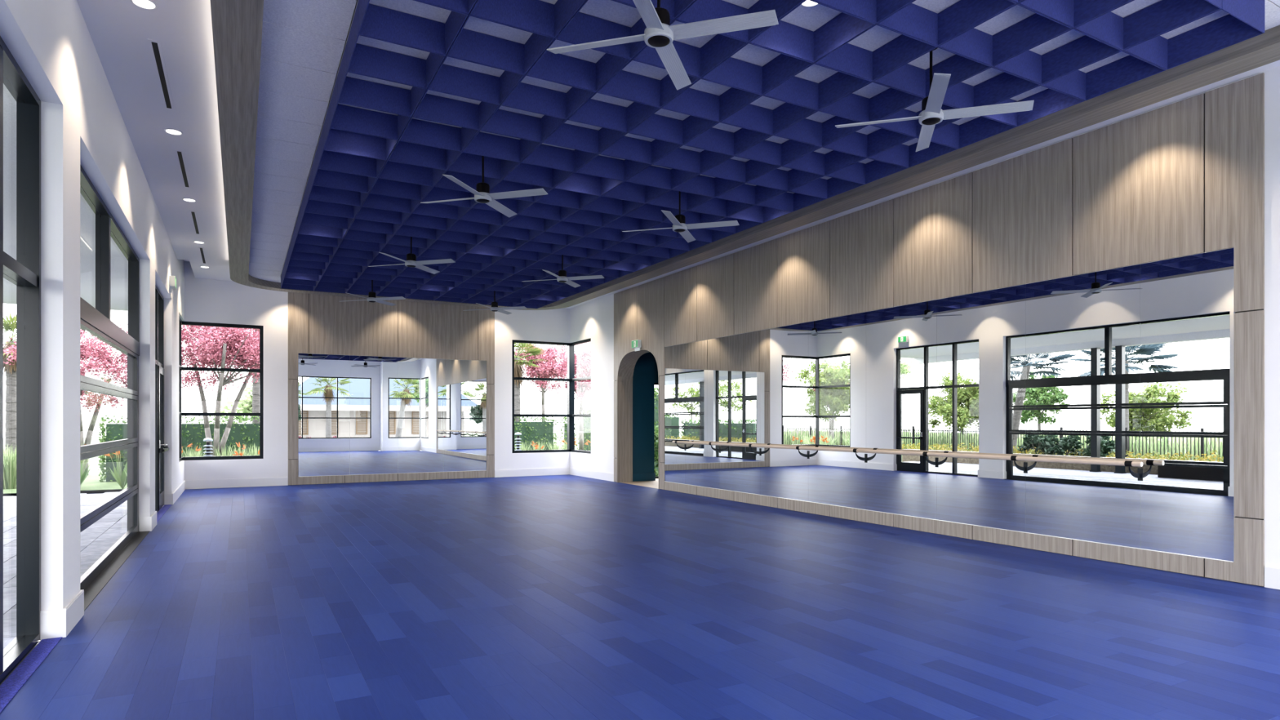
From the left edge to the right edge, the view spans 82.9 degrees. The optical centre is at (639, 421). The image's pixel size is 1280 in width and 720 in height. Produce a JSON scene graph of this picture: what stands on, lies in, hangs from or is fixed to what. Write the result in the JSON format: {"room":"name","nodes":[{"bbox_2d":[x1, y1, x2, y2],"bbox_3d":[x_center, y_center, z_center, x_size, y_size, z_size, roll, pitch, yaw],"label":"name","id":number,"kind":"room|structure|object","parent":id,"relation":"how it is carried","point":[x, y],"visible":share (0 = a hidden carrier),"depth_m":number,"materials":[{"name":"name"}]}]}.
{"room":"exercise studio","nodes":[
{"label":"exercise studio","id":0,"kind":"room"},
{"bbox_2d":[0,0,184,610],"bbox_3d":[-5.306,-1.075,7.123,0.250,5.150,20.500,0,0,-29],"label":"wall","id":1,"kind":"structure","parent":0,"point":[82,123],"depth_m":5.24,"materials":[{"name":"white paint"}]},
{"bbox_2d":[0,35,40,684],"bbox_3d":[-3.470,-0.350,3.682,0.120,3.700,2.900,0,0,-29],"label":"window","id":2,"kind":"structure","parent":1,"relation":"in","point":[24,272],"depth_m":4.89,"materials":[{"name":"grey metal"}]},
{"bbox_2d":[3,83,127,311],"bbox_3d":[-6.682,-2.400,3.851,5.320,0.400,25.200,0,0,-29],"label":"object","id":3,"kind":"structure","parent":1,"relation":"attached to","point":[87,216],"depth_m":9.62,"materials":[{"name":"glass"}]},
{"bbox_2d":[80,318,138,590],"bbox_3d":[-5.661,0.300,7.641,0.120,2.400,4.910,0,0,-29],"label":"door","id":4,"kind":"structure","parent":1,"relation":"in","point":[131,494],"depth_m":8.25,"materials":[{"name":"grey metal"}]},
{"bbox_2d":[80,164,139,342],"bbox_3d":[-5.657,-1.550,7.643,0.120,1.300,4.910,0,0,-29],"label":"window","id":5,"kind":"structure","parent":1,"relation":"in","point":[107,228],"depth_m":7.58,"materials":[{"name":"grey metal"}]},
{"bbox_2d":[80,297,139,355],"bbox_3d":[-5.663,-0.973,7.640,0.145,0.175,4.910,0,0,-29],"label":"trim","id":6,"kind":"structure","parent":1,"relation":"attached to","point":[88,313],"depth_m":7.43,"materials":[{"name":"grey metal"}]},
{"bbox_2d":[40,480,185,639],"bbox_3d":[-5.241,1.401,7.159,0.140,0.197,20.000,0,0,-29],"label":"baseboard","id":7,"kind":"structure","parent":1,"relation":"attached to","point":[56,623],"depth_m":5.16,"materials":[{"name":"white wood"}]},
{"bbox_2d":[155,284,164,512],"bbox_3d":[-7.879,-0.350,11.671,0.120,3.700,2.890,0,0,-29],"label":"window","id":8,"kind":"structure","parent":1,"relation":"in","point":[159,300],"depth_m":12.08,"materials":[{"name":"grey metal"}]},
{"bbox_2d":[158,365,168,510],"bbox_3d":[-8.239,0.280,12.523,0.159,2.420,0.940,0,0,-29],"label":"door","id":9,"kind":"structure","parent":8,"relation":"attached to","point":[162,449],"depth_m":12.80,"materials":[{"name":"grey metal"}]},
{"bbox_2d":[168,275,176,292],"bbox_3d":[-8.187,-2.395,12.694,0.088,0.250,0.320,0,0,-29],"label":"exit sign","id":10,"kind":"object","parent":1,"relation":"attached to","point":[172,280],"visible":1,"depth_m":12.56,"materials":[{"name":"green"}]},
{"bbox_2d":[178,315,182,462],"bbox_3d":[-9.739,-0.667,15.219,0.110,3.065,1.580,0,0,-29],"label":"window","id":11,"kind":"structure","parent":1,"relation":"in","point":[180,318],"depth_m":15.55,"materials":[{"name":"grey metal"}]},
{"bbox_2d":[184,261,569,485],"bbox_3d":[-6.055,-1.075,18.260,9.200,5.150,0.275,0,0,-29],"label":"wall","id":12,"kind":"structure","parent":0,"point":[294,323],"depth_m":17.61,"materials":[{"name":"white paint"}]},
{"bbox_2d":[178,320,263,460],"bbox_3d":[-9.446,-0.667,16.346,1.673,3.065,0.110,0,0,-29],"label":"window","id":13,"kind":"structure","parent":12,"relation":"in","point":[260,370],"depth_m":16.34,"materials":[{"name":"grey metal"}]},
{"bbox_2d":[185,467,569,488],"bbox_3d":[-5.996,1.401,18.152,9.200,0.197,0.020,0,0,-29],"label":"baseboard","id":14,"kind":"structure","parent":12,"relation":"attached to","point":[282,481],"depth_m":16.70,"materials":[{"name":"white wood"}]},
{"bbox_2d":[298,353,486,476],"bbox_3d":[-6.054,-0.143,18.117,4.516,2.904,0.024,0,0,-29],"label":"wall mirror","id":15,"kind":"object","parent":12,"relation":"attached to","point":[358,415],"visible":1,"depth_m":18.02,"materials":[{"name":"silver mirror"}]},
{"bbox_2d":[511,339,570,453],"bbox_3d":[-2.736,-0.667,20.048,1.720,3.065,0.110,0,0,-29],"label":"window","id":16,"kind":"structure","parent":12,"relation":"in","point":[513,341],"depth_m":19.82,"materials":[{"name":"grey metal"}]},
{"bbox_2d":[0,474,1279,719],"bbox_3d":[0.017,1.558,10.060,12.250,0.124,20.000,0,0,-29],"label":"floor","id":17,"kind":"structure","parent":0,"point":[566,597],"depth_m":5.44,"materials":[{"name":"blue wood"}]},
{"bbox_2d":[632,351,658,473],"bbox_3d":[1.535,-0.200,17.265,2.630,3.400,4.150,0,0,-29],"label":"wall","id":18,"kind":"structure","parent":0,"point":[645,376],"depth_m":18.19,"materials":[{"name":"blue paint"}]},
{"bbox_2d":[632,472,655,481],"bbox_3d":[-0.025,1.405,18.374,0.670,0.190,0.500,0,0,-29],"label":"baseboard","id":19,"kind":"structure","parent":18,"relation":"attached to","point":[636,477],"depth_m":18.15,"materials":[{"name":"blue paint"}]},
{"bbox_2d":[76,0,1279,308],"bbox_3d":[-1.169,-3.325,9.405,9.700,0.650,20.500,0,0,-29],"label":"ceiling","id":20,"kind":"structure","parent":0,"point":[304,42],"depth_m":6.61,"materials":[{"name":"white paint"}]},
{"bbox_2d":[129,0,157,9],"bbox_3d":[-3.759,-3.166,5.487,0.176,0.008,0.176,0,0,-29],"label":"recessed light","id":21,"kind":"object","parent":20,"relation":"in","point":[145,4],"visible":1,"depth_m":5.50,"materials":[{"name":"white"}]},
{"bbox_2d":[147,39,174,110],"bbox_3d":[-4.412,-3.167,6.691,0.090,0.005,1.520,0,0,-29],"label":"ceiling vent","id":22,"kind":"object","parent":20,"relation":"in","point":[155,46],"visible":1,"depth_m":6.59,"materials":[{"name":"black metal"}]},
{"bbox_2d":[164,128,182,135],"bbox_3d":[-5.106,-3.166,7.930,0.176,0.008,0.176,0,0,-29],"label":"recessed light","id":23,"kind":"object","parent":20,"relation":"in","point":[173,131],"visible":1,"depth_m":7.93,"materials":[{"name":"white plastic"}]},
{"bbox_2d":[174,149,191,188],"bbox_3d":[-5.769,-3.167,9.152,0.090,0.005,1.540,0,0,-29],"label":"ceiling vent","id":24,"kind":"object","parent":20,"relation":"in","point":[180,155],"visible":1,"depth_m":9.07,"materials":[{"name":"black metal"}]},
{"bbox_2d":[182,197,196,201],"bbox_3d":[-6.454,-3.166,10.373,0.176,0.008,0.176,0,0,-29],"label":"recessed light","id":25,"kind":"object","parent":20,"relation":"in","point":[184,198],"visible":1,"depth_m":10.35,"materials":[{"name":"white plastic"}]},
{"bbox_2d":[189,210,200,234],"bbox_3d":[-7.119,-3.167,11.599,0.090,0.005,1.530,0,0,-29],"label":"ceiling vent","id":26,"kind":"object","parent":20,"relation":"in","point":[193,216],"visible":1,"depth_m":11.54,"materials":[{"name":"black metal"}]},
{"bbox_2d":[193,240,204,243],"bbox_3d":[-7.807,-3.166,12.824,0.176,0.008,0.176,0,0,-29],"label":"recessed light","id":27,"kind":"object","parent":20,"relation":"in","point":[196,242],"visible":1,"depth_m":12.81,"materials":[{"name":"white"}]},
{"bbox_2d":[198,247,207,263],"bbox_3d":[-8.380,-3.167,13.884,0.090,0.005,1.550,0,0,-29],"label":"ceiling vent","id":28,"kind":"object","parent":20,"relation":"in","point":[202,251],"visible":1,"depth_m":13.81,"materials":[{"name":"black metal"}]},
{"bbox_2d":[339,280,405,306],"bbox_3d":[-5.337,-2.687,14.436,1.121,0.627,1.121,0,0,-29],"label":"ceiling fan","id":29,"kind":"object","parent":20,"relation":"hanging from","point":[371,295],"visible":0.9,"depth_m":14.38,"materials":[{"name":"grey metal"}]},
{"bbox_2d":[368,236,455,274],"bbox_3d":[-3.519,-2.687,11.140,1.121,0.627,1.121,0,0,-29],"label":"ceiling fan","id":30,"kind":"object","parent":20,"relation":"hanging from","point":[411,261],"visible":0.88,"depth_m":11.08,"materials":[{"name":"grey metal"}]},
{"bbox_2d":[420,155,547,217],"bbox_3d":[-1.700,-2.687,7.845,1.121,0.627,1.121,0,0,-29],"label":"ceiling fan","id":31,"kind":"object","parent":20,"relation":"hanging from","point":[482,195],"visible":0.92,"depth_m":7.78,"materials":[{"name":"grey metal"}]},
{"bbox_2d":[462,290,526,314],"bbox_3d":[-3.140,-2.687,15.649,1.121,0.627,1.121,0,0,-29],"label":"ceiling fan","id":32,"kind":"object","parent":20,"relation":"hanging from","point":[494,308],"visible":0.91,"depth_m":15.59,"materials":[{"name":"grey metal"}]},
{"bbox_2d":[521,254,604,287],"bbox_3d":[-1.321,-2.687,12.353,1.121,0.627,1.121,0,0,-29],"label":"ceiling fan","id":33,"kind":"object","parent":20,"relation":"hanging from","point":[562,277],"visible":0.9,"depth_m":12.29,"materials":[{"name":"grey metal"}]},
{"bbox_2d":[546,0,778,90],"bbox_3d":[0.118,-2.687,4.549,1.121,0.627,1.121,0,0,-29],"label":"ceiling fan","id":34,"kind":"object","parent":20,"relation":"hanging from","point":[659,34],"visible":1,"depth_m":4.49,"materials":[{"name":"grey metal"}]},
{"bbox_2d":[622,191,739,242],"bbox_3d":[0.497,-2.687,9.057,1.121,0.627,1.121,0,0,-29],"label":"ceiling fan","id":35,"kind":"object","parent":20,"relation":"hanging from","point":[679,225],"visible":0.92,"depth_m":8.99,"materials":[{"name":"grey metal"}]},
{"bbox_2d":[210,0,1279,310],"bbox_3d":[-1.462,-3.030,9.946,7.410,0.320,16.930,0,0,-29],"label":"trim","id":36,"kind":"structure","parent":20,"relation":"attached to","point":[237,24],"depth_m":7.25,"materials":[{"name":"grey wood"}]},
{"bbox_2d":[280,0,1264,308],"bbox_3d":[-1.512,-2.880,10.100,5.640,0.240,14.423,0,0,-29],"label":"grid","id":37,"kind":"object","parent":20,"relation":"hanging from","point":[371,172],"visible":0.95,"depth_m":6.91,"materials":[{"name":"blue fabric"}]},
{"bbox_2d":[800,0,818,7],"bbox_3d":[1.216,-2.996,5.156,0.176,0.008,0.176,0,0,-29],"label":"recessed light","id":38,"kind":"object","parent":20,"relation":"in","point":[807,3],"visible":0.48,"depth_m":5.21,"materials":[{"name":"white plastic"}]},
{"bbox_2d":[835,47,1034,151],"bbox_3d":[2.316,-2.687,5.762,1.121,0.627,1.121,0,0,-29],"label":"ceiling fan","id":39,"kind":"object","parent":20,"relation":"hanging from","point":[931,113],"visible":0.88,"depth_m":5.67,"materials":[{"name":"grey metal"}]},
{"bbox_2d":[569,66,1279,586],"bbox_3d":[2.800,-1.075,11.967,0.275,5.150,19.850,0,0,-29],"label":"wall","id":40,"kind":"structure","parent":0,"point":[1199,173],"depth_m":8.27,"materials":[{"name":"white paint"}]},
{"bbox_2d":[567,342,574,452],"bbox_3d":[-1.958,-0.667,20.500,0.160,3.065,0.150,0,0,-29],"label":"window","id":41,"kind":"structure","parent":40,"relation":"in","point":[571,348],"depth_m":20.44,"materials":[{"name":"grey metal"}]},
{"bbox_2d":[570,338,591,453],"bbox_3d":[-1.567,-0.667,19.825,0.110,3.065,1.410,0,0,-29],"label":"window","id":42,"kind":"structure","parent":40,"relation":"in","point":[587,340],"depth_m":19.81,"materials":[{"name":"grey metal"}]},
{"bbox_2d":[631,339,640,351],"bbox_3d":[-0.087,-1.755,16.821,0.088,0.250,0.320,0,0,-29],"label":"exit sign","id":43,"kind":"object","parent":40,"relation":"attached to","point":[636,344],"visible":1,"depth_m":16.76,"materials":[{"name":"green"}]},
{"bbox_2d":[617,348,660,488],"bbox_3d":[0.112,-0.086,16.988,0.429,3.171,2.052,0,0,-29],"label":"trim","id":44,"kind":"structure","parent":40,"relation":"attached to","point":[627,363],"depth_m":17.83,"materials":[{"name":"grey wood"}]},
{"bbox_2d":[569,467,1279,589],"bbox_3d":[2.692,1.401,11.908,0.020,0.197,19.350,0,0,-29],"label":"baseboard","id":45,"kind":"structure","parent":40,"relation":"attached to","point":[1272,574],"depth_m":6.54,"materials":[{"name":"white wood"}]},
{"bbox_2d":[664,248,1234,562],"bbox_3d":[3.036,-0.149,11.278,0.024,2.931,10.344,0,0,-29],"label":"wall mirror","id":46,"kind":"object","parent":40,"relation":"attached to","point":[1133,362],"visible":1,"depth_m":8.80,"materials":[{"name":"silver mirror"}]},
{"bbox_2d":[672,440,1142,480],"bbox_3d":[2.936,0.507,11.214,0.235,0.211,8.959,0,0,-29],"label":"ballet barre","id":47,"kind":"object","parent":46,"relation":"attached to","point":[1129,464],"visible":1,"depth_m":9.27,"materials":[{"name":"brown wood"}]},
{"label":"outside","id":48,"kind":"structure","parent":0,"visible":0},
{"bbox_2d":[3,432,658,496],"bbox_3d":[-11.624,1.750,10.718,130.000,0.300,150.000,0,0,-29],"label":"ground","id":49,"kind":"structure","parent":48,"point":[91,484],"depth_m":19.03,"materials":[{"name":"white"}]},
{"bbox_2d":[3,311,16,455],"bbox_3d":[-19.825,-0.912,22.730,2.029,5.024,2.124,0,0,19],"label":"palm tree","id":50,"kind":"object","parent":49,"relation":"on","point":[10,325],"visible":0.43,"depth_m":22.66,"materials":[{"name":"green plant"}]},
{"bbox_2d":[3,443,16,489],"bbox_3d":[-14.987,1.051,17.206,1.286,1.099,1.163,0,0,16],"label":"grass tuft","id":51,"kind":"object","parent":49,"relation":"on","point":[10,461],"visible":0.53,"depth_m":17.05,"materials":[{"name":"green plant"}]},
{"bbox_2d":[3,323,127,475],"bbox_3d":[-16.439,-0.962,21.053,3.391,5.131,3.345,0,0,15],"label":"blossom tree","id":52,"kind":"object","parent":49,"relation":"on","point":[102,357],"visible":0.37,"depth_m":21.26,"materials":[{"name":"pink plant"}]},
{"bbox_2d":[0,491,162,684],"bbox_3d":[-6.622,1.609,3.799,5.526,0.182,25.050,0,0,-29],"label":"patio","id":53,"kind":"structure","parent":49,"relation":"on","point":[98,538],"depth_m":9.20,"materials":[{"name":"grey concrete"}]},
{"bbox_2d":[80,444,90,485],"bbox_3d":[-12.997,1.063,16.738,0.587,1.079,0.660,0,0,-29],"label":"flowers","id":54,"kind":"object","parent":49,"relation":"on","point":[82,477],"visible":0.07,"depth_m":16.81,"materials":[{"name":"green plant"}]},
{"bbox_2d":[80,444,93,485],"bbox_3d":[-13.689,1.051,17.317,1.157,1.098,1.200,0,0,10],"label":"grass tuft","id":55,"kind":"object","parent":49,"relation":"on","point":[82,460],"visible":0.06,"depth_m":17.47,"materials":[{"name":"green plant"}]},
{"bbox_2d":[103,450,127,489],"bbox_3d":[-12.049,1.062,16.883,0.590,1.080,0.585,0,0,19],"label":"flowers","id":56,"kind":"object","parent":49,"relation":"on","point":[120,477],"visible":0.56,"depth_m":16.82,"materials":[{"name":"green plant"}]},
{"bbox_2d":[97,414,259,482],"bbox_3d":[-11.560,0.728,20.743,6.382,1.841,0.801,0,0,-29],"label":"hedge","id":57,"kind":"object","parent":49,"relation":"on","point":[248,434],"visible":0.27,"depth_m":20.03,"materials":[{"name":"green plant"}]},
{"bbox_2d":[182,443,200,457],"bbox_3d":[-10.571,1.055,16.869,0.652,1.093,0.643,0,0,-29],"label":"flowers","id":58,"kind":"object","parent":49,"relation":"on","point":[189,445],"visible":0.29,"depth_m":16.91,"materials":[{"name":"orange plant"}]},
{"bbox_2d":[182,446,205,457],"bbox_3d":[-10.981,1.078,17.819,0.632,1.044,0.649,0,0,17],"label":"grass tuft","id":59,"kind":"object","parent":49,"relation":"on","point":[197,454],"visible":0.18,"depth_m":17.75,"materials":[{"name":"green plant"}]},
{"bbox_2d":[203,437,213,456],"bbox_3d":[-10.402,1.000,17.445,0.200,1.200,0.200,0,0,-29],"label":"bollard","id":60,"kind":"object","parent":49,"relation":"on","point":[207,445],"visible":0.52,"depth_m":17.40,"materials":[{"name":"grey"}]},
{"bbox_2d":[182,324,259,456],"bbox_3d":[-11.107,-0.895,18.943,3.661,5.010,3.151,0,0,-38],"label":"blossom tree","id":61,"kind":"object","parent":49,"relation":"on","point":[221,347],"visible":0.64,"depth_m":18.75,"materials":[{"name":"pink plant"}]},
{"bbox_2d":[213,443,234,456],"bbox_3d":[-10.314,1.075,17.965,0.709,1.050,0.648,0,0,-3],"label":"grass tuft","id":62,"kind":"object","parent":49,"relation":"on","point":[224,454],"visible":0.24,"depth_m":17.89,"materials":[{"name":"green plant"}]},
{"bbox_2d":[211,384,252,423],"bbox_3d":[-17.375,-0.267,36.009,6.803,3.746,4.515,0,0,-29],"label":"tree","id":63,"kind":"object","parent":49,"relation":"on","point":[245,406],"visible":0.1,"depth_m":34.97,"materials":[{"name":"green plant"}]},
{"bbox_2d":[226,444,253,456],"bbox_3d":[-10.092,1.079,18.296,0.634,1.043,0.655,0,0,26],"label":"grass tuft","id":64,"kind":"object","parent":49,"relation":"on","point":[238,450],"visible":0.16,"depth_m":18.25,"materials":[{"name":"green plant"}]},
{"bbox_2d":[232,441,259,455],"bbox_3d":[-9.473,1.046,17.376,0.695,1.112,0.596,0,0,28],"label":"flowers","id":65,"kind":"object","parent":49,"relation":"on","point":[238,444],"visible":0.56,"depth_m":17.44,"materials":[{"name":"orange plant"}]},
{"bbox_2d":[245,444,259,455],"bbox_3d":[-9.942,1.075,18.746,0.682,1.050,0.660,0,0,5],"label":"grass tuft","id":66,"kind":"object","parent":49,"relation":"on","point":[254,453],"visible":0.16,"depth_m":18.58,"materials":[{"name":"green plant"}]},
{"bbox_2d":[246,328,259,423],"bbox_3d":[-11.291,-1.528,21.366,2.482,6.255,2.547,0,0,-29],"label":"palm tree","id":67,"kind":"object","parent":49,"relation":"on","point":[255,386],"visible":0.02,"depth_m":21.27,"materials":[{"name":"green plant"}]},
{"bbox_2d":[515,431,521,450],"bbox_3d":[-3.657,0.965,21.738,0.200,1.270,0.200,0,0,-29],"label":"bollard","id":68,"kind":"object","parent":49,"relation":"on","point":[517,438],"visible":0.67,"depth_m":21.70,"materials":[{"name":"grey"}]},
{"bbox_2d":[515,440,533,450],"bbox_3d":[-3.659,1.079,22.552,0.608,1.042,0.666,0,0,11],"label":"grass tuft","id":69,"kind":"object","parent":49,"relation":"on","point":[522,448],"visible":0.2,"depth_m":22.40,"materials":[{"name":"green plant"}]},
{"bbox_2d":[514,342,546,422],"bbox_3d":[-4.099,-0.801,24.088,2.324,4.802,2.541,0,0,-29],"label":"palm tree","id":70,"kind":"object","parent":49,"relation":"on","point":[518,370],"visible":0.46,"depth_m":23.85,"materials":[{"name":"green plant"}]},
{"bbox_2d":[514,417,558,450],"bbox_3d":[-4.144,0.703,23.864,2.990,1.884,0.681,0,0,-29],"label":"hedge","id":71,"kind":"object","parent":49,"relation":"on","point":[530,431],"visible":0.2,"depth_m":24.02,"materials":[{"name":"green plant"}]},
{"bbox_2d":[530,440,543,449],"bbox_3d":[-3.139,1.076,21.238,0.590,1.054,0.660,0,0,23],"label":"flowers","id":72,"kind":"object","parent":49,"relation":"on","point":[536,446],"visible":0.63,"depth_m":21.20,"materials":[{"name":"orange plant"}]},
{"bbox_2d":[528,440,546,449],"bbox_3d":[-3.152,1.078,22.472,0.651,1.044,0.680,0,0,23],"label":"grass tuft","id":73,"kind":"object","parent":49,"relation":"on","point":[537,440],"visible":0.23,"depth_m":22.36,"materials":[{"name":"green plant"}]},
{"bbox_2d":[514,343,567,422],"bbox_3d":[-3.579,-0.810,27.177,2.595,4.821,2.549,0,0,23],"label":"blossom tree","id":74,"kind":"object","parent":49,"relation":"on","point":[548,368],"visible":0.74,"depth_m":26.67,"materials":[{"name":"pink plant"}]},
{"bbox_2d":[544,440,564,449],"bbox_3d":[-2.630,1.079,22.556,0.679,1.041,0.644,0,0,18],"label":"grass tuft","id":75,"kind":"object","parent":49,"relation":"on","point":[555,446],"visible":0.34,"depth_m":22.48,"materials":[{"name":"green plant"}]},
{"bbox_2d":[559,417,577,449],"bbox_3d":[-2.489,0.730,24.945,0.514,1.796,0.587,0,0,-29],"label":"hedge","id":76,"kind":"object","parent":49,"relation":"on","point":[565,419],"visible":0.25,"depth_m":24.89,"materials":[{"name":"green plant"}]},
{"bbox_2d":[560,440,577,449],"bbox_3d":[-2.272,1.075,23.196,0.678,1.050,0.687,0,0,6],"label":"grass tuft","id":77,"kind":"object","parent":49,"relation":"on","point":[564,446],"visible":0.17,"depth_m":23.11,"materials":[{"name":"green plant"}]},
{"bbox_2d":[555,346,591,450],"bbox_3d":[-1.949,-0.414,23.415,1.553,4.030,1.345,0,0,-40],"label":"blossom tree","id":78,"kind":"object","parent":49,"relation":"on","point":[581,387],"visible":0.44,"depth_m":23.23,"materials":[{"name":"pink plant"}]},
{"bbox_2d":[575,408,591,450],"bbox_3d":[-1.840,0.593,25.375,0.792,2.058,0.696,0,0,-29],"label":"hedge","id":79,"kind":"object","parent":49,"relation":"on","point":[586,420],"visible":0.3,"depth_m":25.15,"materials":[{"name":"green plant"}]},
{"bbox_2d":[654,425,658,475],"bbox_3d":[0.215,0.722,20.319,1.290,1.846,1.092,0,0,17],"label":"shrub","id":80,"kind":"object","parent":49,"relation":"on","point":[656,429],"visible":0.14,"depth_m":20.10,"materials":[{"name":"green plant"}]},
{"bbox_2d":[654,386,658,474],"bbox_3d":[-0.186,0.295,21.427,2.222,2.698,0.636,0,0,-29],"label":"hedge","id":81,"kind":"object","parent":49,"relation":"on","point":[656,393],"visible":0.05,"depth_m":21.63,"materials":[{"name":"green plant"}]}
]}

